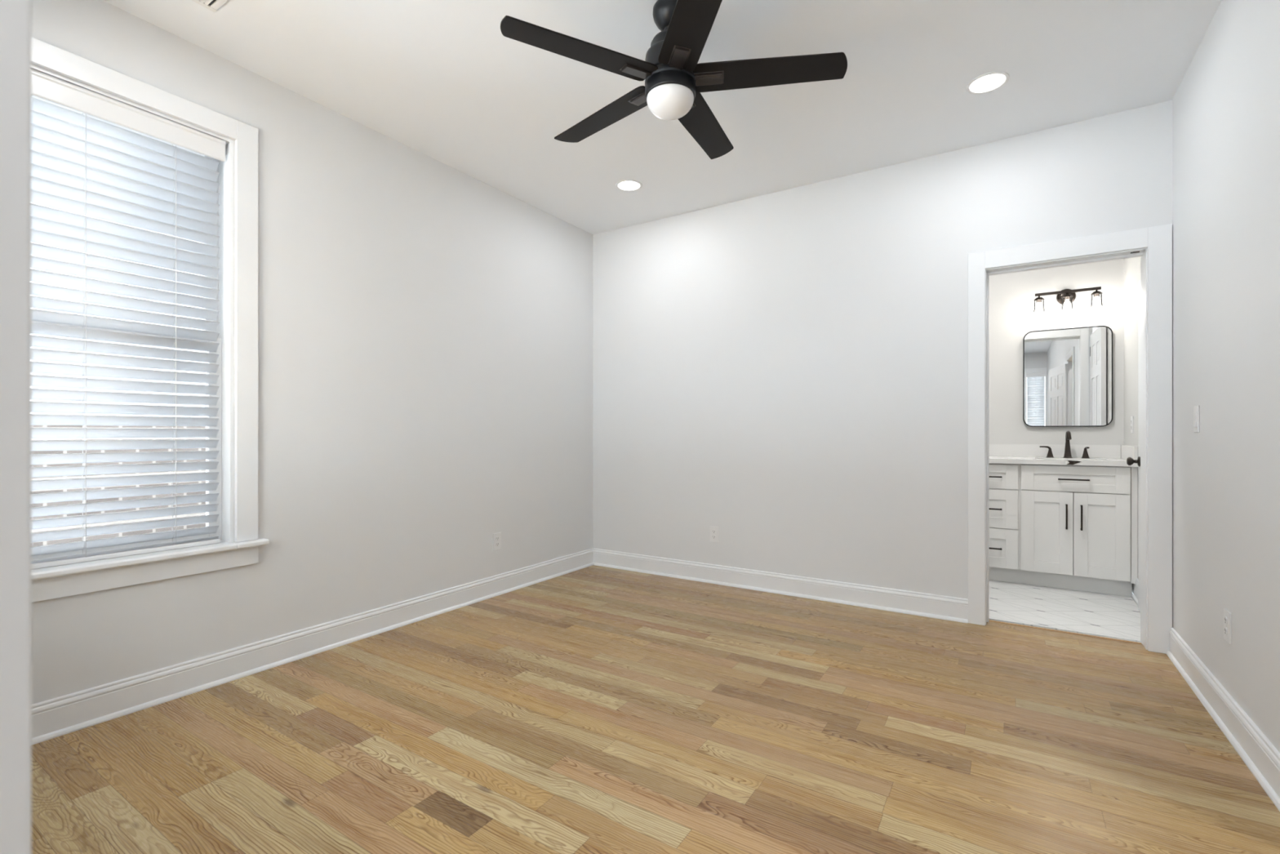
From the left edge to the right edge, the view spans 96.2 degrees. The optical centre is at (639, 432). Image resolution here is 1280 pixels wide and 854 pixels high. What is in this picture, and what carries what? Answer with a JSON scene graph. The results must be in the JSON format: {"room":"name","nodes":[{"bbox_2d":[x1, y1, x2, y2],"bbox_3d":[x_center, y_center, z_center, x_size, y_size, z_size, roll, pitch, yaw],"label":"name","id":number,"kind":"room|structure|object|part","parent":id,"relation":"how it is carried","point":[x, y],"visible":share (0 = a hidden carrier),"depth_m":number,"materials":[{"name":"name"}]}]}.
{"room":"empty bedroom","nodes":[
{"label":"empty bedroom","id":0,"kind":"room"},
{"bbox_2d":[0,0,31,853],"bbox_3d":[-1.421,-0.277,0.938,2.405,2.743,0.140,0,0,33],"label":"wall","id":1,"kind":"structure","parent":0,"point":[15,15],"depth_m":0.34,"materials":[{"name":"white paint"}]},
{"bbox_2d":[31,0,592,704],"bbox_3d":[-1.455,-0.277,3.275,0.170,2.743,3.960,0,0,33],"label":"wall","id":2,"kind":"structure","parent":0,"point":[425,327],"depth_m":3.07,"materials":[{"name":"white paint"}]},
{"bbox_2d":[31,37,269,602],"bbox_3d":[-2.112,-0.396,2.181,0.202,1.988,1.205,0,0,33],"label":"window","id":3,"kind":"structure","parent":2,"relation":"in","point":[79,578],"depth_m":2.56,"materials":[{"name":"white wood"}]},
{"bbox_3d":[-2.185,-0.833,2.221,0.035,0.915,0.943,0,0,33],"label":"sash","id":4,"kind":"part","parent":3,"relation":"part of","materials":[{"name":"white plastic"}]},
{"bbox_3d":[-2.156,0.032,2.202,0.035,0.914,0.943,0,0,33],"label":"sash","id":5,"kind":"part","parent":3,"relation":"part of","materials":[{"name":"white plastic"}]},
{"bbox_2d":[31,69,226,568],"bbox_3d":[-2.103,-0.393,2.176,0.078,1.784,0.900,0,0,33],"label":"window blind","id":6,"kind":"object","parent":3,"relation":"attached to","point":[82,164],"visible":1,"depth_m":2.27,"materials":[{"name":"white plastic"}]},
{"bbox_3d":[-2.114,-0.363,2.183,0.040,1.724,0.002,0,0,33],"label":"ladder cord","id":7,"kind":"part","parent":6,"relation":"part of","materials":[{"name":"white fabric"}]},
{"bbox_3d":[-2.113,0.479,2.182,0.050,0.018,0.876,0,0,33],"label":"rail","id":8,"kind":"part","parent":6,"relation":"part of","materials":[{"name":"white plastic"}]},
{"bbox_3d":[-1.963,-0.363,2.418,0.040,1.724,0.002,0,0,33],"label":"ladder cord","id":9,"kind":"part","parent":6,"relation":"part of","materials":[{"name":"white fabric"}]},
{"bbox_3d":[-2.112,0.502,2.181,0.202,0.026,1.205,0,0,33],"label":"sill","id":10,"kind":"part","parent":3,"relation":"part of","materials":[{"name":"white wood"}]},
{"bbox_2d":[31,547,593,744],"bbox_3d":[-1.383,1.028,3.205,0.026,0.134,3.720,0,0,33],"label":"baseboard","id":11,"kind":"structure","parent":2,"relation":"attached to","point":[64,714],"depth_m":2.63,"materials":[{"name":"white wood"}]},
{"bbox_2d":[493,532,501,551],"bbox_3d":[-0.964,0.735,3.876,0.009,0.115,0.070,0,0,33],"label":"wall outlet","id":12,"kind":"object","parent":2,"relation":"attached to","point":[496,536],"visible":1,"depth_m":3.87,"materials":[{"name":"white plastic"}]},
{"bbox_2d":[31,564,1279,853],"bbox_3d":[-0.260,1.104,0.433,4.905,0.018,7.350,0,0,33],"label":"floor","id":13,"kind":"structure","parent":0,"point":[592,709],"depth_m":2.01,"materials":[{"name":"brown wood"}]},
{"bbox_2d":[988,619,1142,644],"bbox_3d":[2.313,1.102,3.161,0.686,0.022,0.018,0,0,33],"label":"threshold","id":14,"kind":"object","parent":13,"relation":"on","point":[989,620],"visible":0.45,"depth_m":3.14,"materials":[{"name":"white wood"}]},
{"bbox_2d":[102,0,1222,234],"bbox_3d":[0.128,-1.708,1.105,5.175,0.120,9.180,0,0,33],"label":"ceiling","id":15,"kind":"structure","parent":0,"point":[442,80],"depth_m":2.67,"materials":[{"name":"white paint"}]},
{"bbox_2d":[191,0,227,12],"bbox_3d":[-1.597,-1.645,2.016,0.362,0.007,0.312,0,0,33],"label":"ceiling vent","id":16,"kind":"object","parent":15,"relation":"in","point":[216,4],"visible":1,"depth_m":2.20,"materials":[{"name":"white plastic"}]},
{"bbox_2d":[615,179,642,191],"bbox_3d":[-0.074,-1.646,3.828,0.178,0.004,0.178,0,0,33],"label":"recessed light","id":17,"kind":"object","parent":15,"relation":"in","point":[626,184],"visible":1,"depth_m":3.83,"materials":[{"name":"white plastic"}]},
{"bbox_2d":[500,0,847,159],"bbox_3d":[0.111,-1.438,2.261,1.261,0.421,1.256,0,0,33],"label":"ceiling fan","id":18,"kind":"object","parent":15,"relation":"hanging from","point":[672,74],"visible":1,"depth_m":2.15,"materials":[{"name":"black metal"}]},
{"bbox_3d":[-0.214,-1.363,2.050,0.573,0.006,0.143,0,9,-28],"label":"blade","id":19,"kind":"part","parent":18,"relation":"part of","materials":[{"name":"black laminate"}]},
{"bbox_3d":[-0.151,-1.363,2.485,0.573,0.006,0.143,0,9,44],"label":"blade","id":20,"kind":"part","parent":18,"relation":"part of","materials":[{"name":"black laminate"}]},
{"bbox_3d":[0.117,-1.266,2.224,0.183,0.078,0.183,0,0,33],"label":"light globe","id":21,"kind":"part","parent":18,"relation":"part of","materials":[{"name":"white glass"}]},
{"bbox_3d":[0.181,-1.363,1.855,0.143,0.006,0.573,9,-2,-10],"label":"blade","id":22,"kind":"part","parent":18,"relation":"part of","materials":[{"name":"black wood"}]},
{"bbox_3d":[0.283,-1.363,2.560,0.143,0.006,0.573,-10,-4,26],"label":"blade","id":23,"kind":"part","parent":18,"relation":"part of","materials":[{"name":"black wood"}]},
{"bbox_3d":[0.488,-1.363,2.171,0.573,0.006,0.143,0,-9,8],"label":"blade","id":24,"kind":"part","parent":18,"relation":"part of","materials":[{"name":"black laminate"}]},
{"bbox_2d":[965,71,1009,94],"bbox_3d":[1.638,-1.646,2.706,0.178,0.004,0.178,0,0,33],"label":"recessed light","id":25,"kind":"object","parent":15,"relation":"in","point":[990,82],"visible":1,"depth_m":2.70,"materials":[{"name":"white plastic"}]},
{"bbox_2d":[592,99,1172,599],"bbox_3d":[1.160,-0.277,3.870,3.595,2.743,0.140,0,0,33],"label":"wall","id":26,"kind":"structure","parent":0,"point":[784,372],"depth_m":3.74,"materials":[{"name":"white paint"}]},
{"bbox_2d":[710,525,718,542],"bbox_3d":[0.540,0.740,4.178,0.070,0.115,0.009,0,0,33],"label":"wall outlet","id":27,"kind":"object","parent":26,"relation":"attached to","point":[713,530],"visible":1,"depth_m":4.17,"materials":[{"name":"white plastic"}]},
{"bbox_2d":[593,548,968,623],"bbox_3d":[0.751,1.028,4.033,2.702,0.134,0.026,0,0,33],"label":"baseboard","id":28,"kind":"structure","parent":26,"relation":"attached to","point":[917,603],"depth_m":3.84,"materials":[{"name":"white wood"}]},
{"bbox_2d":[968,223,1172,653],"bbox_3d":[2.302,0.033,3.138,0.876,2.125,0.176,0,0,33],"label":"trim","id":29,"kind":"structure","parent":26,"relation":"attached to","point":[1153,245],"depth_m":2.96,"materials":[{"name":"white wood"}]},
{"bbox_2d":[989,258,1124,444],"bbox_3d":[2.737,-0.277,4.814,2.265,2.743,0.120,0,0,33],"label":"wall","id":30,"kind":"structure","parent":0,"point":[1012,316],"depth_m":4.49,"materials":[{"name":"white paint"}]},
{"bbox_2d":[989,444,1120,458],"bbox_3d":[3.128,0.141,4.480,0.966,0.098,0.019,0,0,33],"label":"backsplash","id":31,"kind":"structure","parent":30,"relation":"attached to","point":[995,450],"depth_m":4.43,"materials":[{"name":"white stone"}]},
{"bbox_2d":[1022,325,1112,426],"bbox_3d":[3.261,-0.420,4.389,0.550,0.750,0.029,0,0,33],"label":"wall mirror","id":32,"kind":"object","parent":30,"relation":"attached to","point":[1068,372],"visible":1,"depth_m":4.37,"materials":[{"name":"black metal"}]},
{"bbox_2d":[1033,286,1102,312],"bbox_3d":[3.232,-1.015,4.345,0.418,0.170,0.134,0,0,33],"label":"vanity light","id":33,"kind":"object","parent":30,"relation":"attached to","point":[1066,297],"visible":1,"depth_m":4.32,"materials":[{"name":"brown metal"}]},
{"bbox_2d":[1033,295,1044,312],"bbox_3d":[3.068,-0.991,4.412,0.070,0.122,0.070,0,0,33],"label":"shade","id":34,"kind":"object","parent":33,"relation":"attached to","point":[1038,307],"depth_m":4.40,"materials":[{"name":"clear glass"}]},
{"bbox_3d":[3.242,-1.040,4.360,0.120,0.120,0.099,0,0,33],"label":"wall plate","id":35,"kind":"part","parent":33,"relation":"part of","materials":[{"name":"brown metal"}]},
{"bbox_2d":[1061,293,1072,310],"bbox_3d":[3.215,-0.991,4.318,0.070,0.122,0.070,0,0,33],"label":"shade","id":36,"kind":"object","parent":33,"relation":"attached to","point":[1067,296],"depth_m":4.31,"materials":[{"name":"clear glass"}]},
{"bbox_2d":[1090,289,1102,306],"bbox_3d":[3.362,-0.991,4.224,0.070,0.122,0.070,0,0,33],"label":"shade","id":37,"kind":"object","parent":33,"relation":"attached to","point":[1096,294],"depth_m":4.21,"materials":[{"name":"clear glass"}]},
{"bbox_2d":[989,579,1142,643],"bbox_3d":[2.302,1.122,4.133,2.025,0.046,1.497,0,0,33],"label":"floor","id":38,"kind":"structure","parent":0,"point":[1086,612],"depth_m":3.57,"materials":[{"name":"tile"}]},
{"bbox_2d":[989,462,1137,596],"bbox_3d":[2.994,0.662,4.237,0.968,0.874,0.571,0,0,33],"label":"vanity cabinet","id":39,"kind":"object","parent":38,"relation":"on","point":[1074,527],"visible":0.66,"depth_m":3.98,"materials":[{"name":"white wood"}]},
{"bbox_3d":[2.575,0.843,4.186,0.112,0.010,0.033,0,0,33],"label":"handle","id":40,"kind":"part","parent":39,"relation":"part of","materials":[{"name":"brown metal"}]},
{"bbox_3d":[2.575,0.321,4.186,0.112,0.010,0.033,0,0,33],"label":"handle","id":41,"kind":"part","parent":39,"relation":"part of","materials":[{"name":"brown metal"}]},
{"bbox_3d":[2.589,0.842,4.208,0.308,0.283,0.020,0,0,33],"label":"drawer","id":42,"kind":"part","parent":39,"relation":"part of","materials":[{"name":"white wood"}]},
{"bbox_3d":[2.589,0.555,4.208,0.308,0.280,0.020,0,0,33],"label":"drawer","id":43,"kind":"part","parent":39,"relation":"part of","materials":[{"name":"white wood"}]},
{"bbox_3d":[2.589,0.322,4.208,0.308,0.177,0.020,0,0,33],"label":"drawer","id":44,"kind":"part","parent":39,"relation":"part of","materials":[{"name":"white wood"}]},
{"bbox_3d":[2.859,0.698,4.035,0.297,0.571,0.020,0,0,33],"label":"door","id":45,"kind":"part","parent":39,"relation":"part of","materials":[{"name":"white wood"}]},
{"bbox_2d":[989,444,1137,466],"bbox_3d":[2.989,0.225,4.246,0.986,0.270,0.564,0,0,33],"label":"countertop","id":46,"kind":"structure","parent":39,"relation":"on","point":[1032,454],"depth_m":4.27,"materials":[{"name":"white stone"}]},
{"bbox_2d":[1039,431,1089,457],"bbox_3d":[3.177,0.088,4.295,0.304,0.204,0.147,0,0,33],"label":"faucet","id":47,"kind":"object","parent":46,"relation":"on","point":[1067,454],"visible":0.98,"depth_m":4.30,"materials":[{"name":"brown metal"}]},
{"bbox_3d":[3.111,0.146,4.390,0.090,0.088,0.048,0,0,33],"label":"lever handle","id":48,"kind":"part","parent":47,"relation":"part of","materials":[{"name":"brown metal"}]},
{"bbox_3d":[3.196,0.088,4.282,0.056,0.204,0.147,0,0,33],"label":"spout","id":49,"kind":"part","parent":47,"relation":"part of","materials":[{"name":"brown metal"}]},
{"bbox_3d":[3.299,0.147,4.247,0.048,0.085,0.087,0,0,33],"label":"lever handle","id":50,"kind":"part","parent":47,"relation":"part of","materials":[{"name":"brown metal"}]},
{"bbox_3d":[2.939,0.579,3.953,0.010,0.172,0.033,0,0,33],"label":"handle","id":51,"kind":"part","parent":39,"relation":"part of","materials":[{"name":"brown metal"}]},
{"bbox_3d":[2.972,0.322,3.932,0.174,0.010,0.033,0,0,33],"label":"handle","id":52,"kind":"part","parent":39,"relation":"part of","materials":[{"name":"brown metal"}]},
{"bbox_3d":[2.987,0.319,3.954,0.600,0.176,0.020,0,0,33],"label":"drawer","id":53,"kind":"part","parent":39,"relation":"part of","materials":[{"name":"white wood"}]},
{"bbox_3d":[3.008,0.579,3.909,0.010,0.172,0.033,0,0,33],"label":"handle","id":54,"kind":"part","parent":39,"relation":"part of","materials":[{"name":"brown metal"}]},
{"bbox_3d":[3.114,0.698,3.873,0.299,0.571,0.020,0,0,33],"label":"door","id":55,"kind":"part","parent":39,"relation":"part of","materials":[{"name":"white wood"}]},
{"bbox_2d":[1124,0,1279,752],"bbox_3d":[1.191,-0.277,0.437,0.155,2.743,8.920,0,0,33],"label":"wall","id":56,"kind":"structure","parent":0,"point":[1226,103],"depth_m":2.12,"materials":[{"name":"white paint"}]},
{"bbox_2d":[1130,416,1133,432],"bbox_3d":[3.365,-0.055,3.925,0.009,0.115,0.070,0,0,33],"label":"wall outlet","id":57,"kind":"object","parent":56,"relation":"attached to","point":[1131,417],"visible":1,"depth_m":3.91,"materials":[{"name":"white plastic"}]},
{"bbox_2d":[1126,280,1140,612],"bbox_3d":[2.874,0.081,3.260,0.107,2.012,0.650,0,0,34],"label":"door","id":58,"kind":"structure","parent":56,"relation":"in","point":[1130,460],"depth_m":3.50,"materials":[{"name":"white wood"}]},
{"bbox_3d":[3.001,0.175,3.491,0.062,0.062,0.062,0,0,34],"label":"handle","id":59,"kind":"part","parent":58,"relation":"part of","materials":[{"name":"brown metal"}]},
{"bbox_2d":[1131,578,1137,604],"bbox_3d":[3.010,1.028,3.384,0.026,0.134,1.035,0,0,33],"label":"baseboard","id":60,"kind":"structure","parent":56,"relation":"attached to","point":[1135,596],"depth_m":3.75,"materials":[{"name":"white wood"}]},
{"bbox_2d":[1192,405,1199,432],"bbox_3d":[2.391,-0.058,2.469,0.011,0.115,0.070,0,0,33],"label":"light switch","id":61,"kind":"object","parent":56,"relation":"attached to","point":[1196,425],"visible":1,"depth_m":2.46,"materials":[{"name":"white plastic"}]},
{"bbox_2d":[1166,627,1279,811],"bbox_3d":[2.193,1.028,2.173,0.026,0.134,1.565,0,0,33],"label":"baseboard","id":62,"kind":"structure","parent":56,"relation":"attached to","point":[1262,758],"depth_m":2.04,"materials":[{"name":"white wood"}]},
{"bbox_2d":[1223,608,1231,644],"bbox_3d":[2.171,0.715,2.123,0.009,0.115,0.070,0,0,33],"label":"wall outlet","id":63,"kind":"object","parent":56,"relation":"attached to","point":[1227,615],"visible":1,"depth_m":2.11,"materials":[{"name":"white plastic"}]},
{"bbox_2d":[1224,616,1227,624],"bbox_3d":[2.169,0.696,2.124,0.004,0.029,0.029,0,0,33],"label":"socket","id":64,"kind":"object","parent":63,"relation":"attached to","point":[1225,617],"depth_m":2.12,"materials":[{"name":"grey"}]},
{"bbox_2d":[1224,626,1227,635],"bbox_3d":[2.169,0.735,2.124,0.004,0.029,0.029,0,0,33],"label":"socket","id":65,"kind":"object","parent":63,"relation":"attached to","point":[1225,628],"depth_m":2.12,"materials":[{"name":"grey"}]},
{"label":"outside","id":66,"kind":"structure","parent":0,"visible":0},
{"bbox_3d":[0.000,1.445,0.000,60.000,0.100,60.000,0,0,33],"label":"ground","id":67,"kind":"structure","parent":66,"visible":0},
{"bbox_2d":[31,203,205,546],"bbox_3d":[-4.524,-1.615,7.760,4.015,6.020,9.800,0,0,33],"label":"window pane","id":68,"kind":"structure","parent":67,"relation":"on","point":[40,504],"depth_m":4.57,"materials":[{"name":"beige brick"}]}
]}

